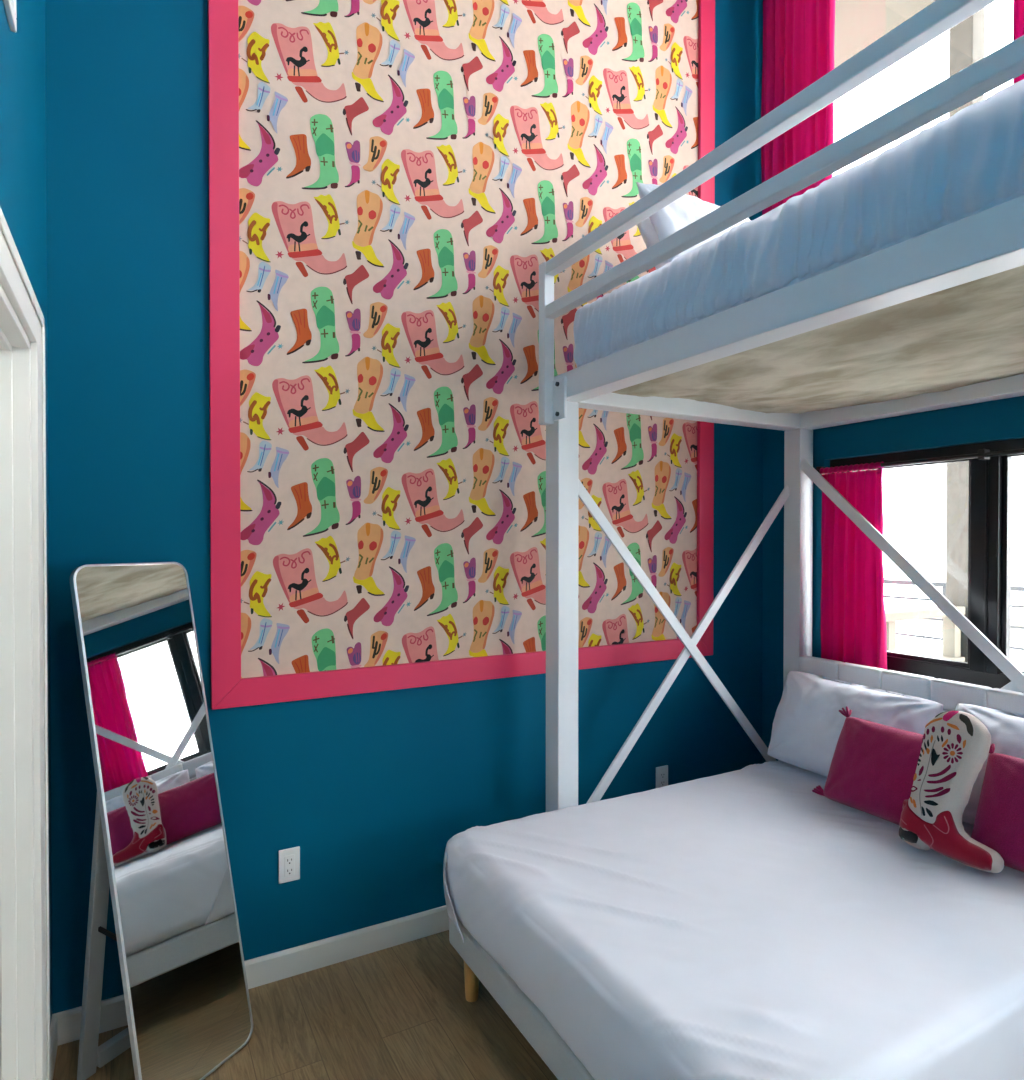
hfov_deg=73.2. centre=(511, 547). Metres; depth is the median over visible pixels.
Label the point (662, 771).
wall outlet
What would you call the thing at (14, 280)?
trim
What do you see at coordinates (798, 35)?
curtain
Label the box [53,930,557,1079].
floor
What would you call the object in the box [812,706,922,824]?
lumbar cushion
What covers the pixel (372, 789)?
wall
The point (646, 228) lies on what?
pillow
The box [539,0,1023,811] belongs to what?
frame
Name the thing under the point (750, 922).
mattress
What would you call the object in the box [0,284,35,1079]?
door
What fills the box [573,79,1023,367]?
mattress
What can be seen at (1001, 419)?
wall
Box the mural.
[208,0,714,709]
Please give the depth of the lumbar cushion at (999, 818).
2.05 m
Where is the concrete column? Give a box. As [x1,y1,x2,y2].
[946,7,984,661]
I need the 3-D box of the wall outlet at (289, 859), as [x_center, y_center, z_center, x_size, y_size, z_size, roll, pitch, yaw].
[-0.776,1.108,2.404,0.072,0.116,0.010,0,1,-29]
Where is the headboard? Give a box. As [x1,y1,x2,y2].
[799,656,1023,715]
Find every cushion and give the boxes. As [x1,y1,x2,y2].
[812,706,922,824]
[899,711,1003,872]
[971,743,1023,871]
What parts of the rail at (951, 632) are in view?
post, rail, rail, post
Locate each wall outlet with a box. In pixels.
[278,846,299,883]
[656,765,667,787]
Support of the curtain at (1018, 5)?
hanging from the curtain rod
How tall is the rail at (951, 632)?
1.120 m
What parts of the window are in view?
sash, sash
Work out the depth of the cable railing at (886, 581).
6.90 m
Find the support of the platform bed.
on the floor
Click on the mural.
(391, 182)
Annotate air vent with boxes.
[3,0,16,31]
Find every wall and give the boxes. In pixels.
[0,0,51,1024]
[45,0,762,1013]
[762,396,1023,763]
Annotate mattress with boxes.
[443,760,1023,1079]
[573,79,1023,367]
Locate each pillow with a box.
[636,182,750,261]
[637,217,668,269]
[767,671,942,776]
[955,703,1023,824]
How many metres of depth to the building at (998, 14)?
8.51 m
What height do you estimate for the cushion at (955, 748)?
0.426 m
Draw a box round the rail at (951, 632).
[885,606,964,661]
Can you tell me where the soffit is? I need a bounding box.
[834,0,935,68]
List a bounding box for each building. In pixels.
[833,44,926,654]
[918,0,1023,668]
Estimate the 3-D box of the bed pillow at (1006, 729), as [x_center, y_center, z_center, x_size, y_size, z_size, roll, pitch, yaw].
[1.695,0.747,2.148,0.282,0.379,0.673,0,1,-26]
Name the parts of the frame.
guard post, post, rail, guard rail, guard rail, rail, post, felt panel, rail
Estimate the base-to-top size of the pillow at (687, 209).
0.450 m
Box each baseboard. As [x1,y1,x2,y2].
[50,1016,57,1079]
[52,905,448,1045]
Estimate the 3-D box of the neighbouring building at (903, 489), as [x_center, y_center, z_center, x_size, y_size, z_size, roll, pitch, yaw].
[2.618,-3.080,9.516,4.000,15.000,3.800,0,1,-29]
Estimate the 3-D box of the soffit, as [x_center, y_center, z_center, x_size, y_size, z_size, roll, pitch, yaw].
[2.265,-3.645,3.779,1.589,0.250,9.500,0,1,-29]
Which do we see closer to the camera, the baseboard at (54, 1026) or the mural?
the baseboard at (54, 1026)
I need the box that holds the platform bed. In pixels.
[449,916,594,1079]
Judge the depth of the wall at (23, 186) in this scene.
1.70 m
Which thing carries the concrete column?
on the deck
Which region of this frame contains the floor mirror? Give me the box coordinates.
[70,562,252,1079]
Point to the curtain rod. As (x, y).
(983, 454)
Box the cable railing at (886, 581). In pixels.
[884,579,1023,670]
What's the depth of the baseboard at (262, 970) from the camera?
2.44 m
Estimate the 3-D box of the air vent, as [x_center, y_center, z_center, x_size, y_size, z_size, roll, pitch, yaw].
[-0.926,-1.247,1.231,0.012,0.352,0.472,0,1,-29]
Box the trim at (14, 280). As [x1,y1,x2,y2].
[0,207,49,1079]
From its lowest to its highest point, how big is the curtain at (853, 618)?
1.058 m
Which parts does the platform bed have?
leg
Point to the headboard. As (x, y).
(949, 693)
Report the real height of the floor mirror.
1.450 m
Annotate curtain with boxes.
[761,0,834,214]
[820,462,886,669]
[1013,0,1023,83]
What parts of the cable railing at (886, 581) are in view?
post, handrail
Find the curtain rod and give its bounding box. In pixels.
[816,449,1023,474]
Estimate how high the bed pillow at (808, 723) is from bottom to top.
0.379 m

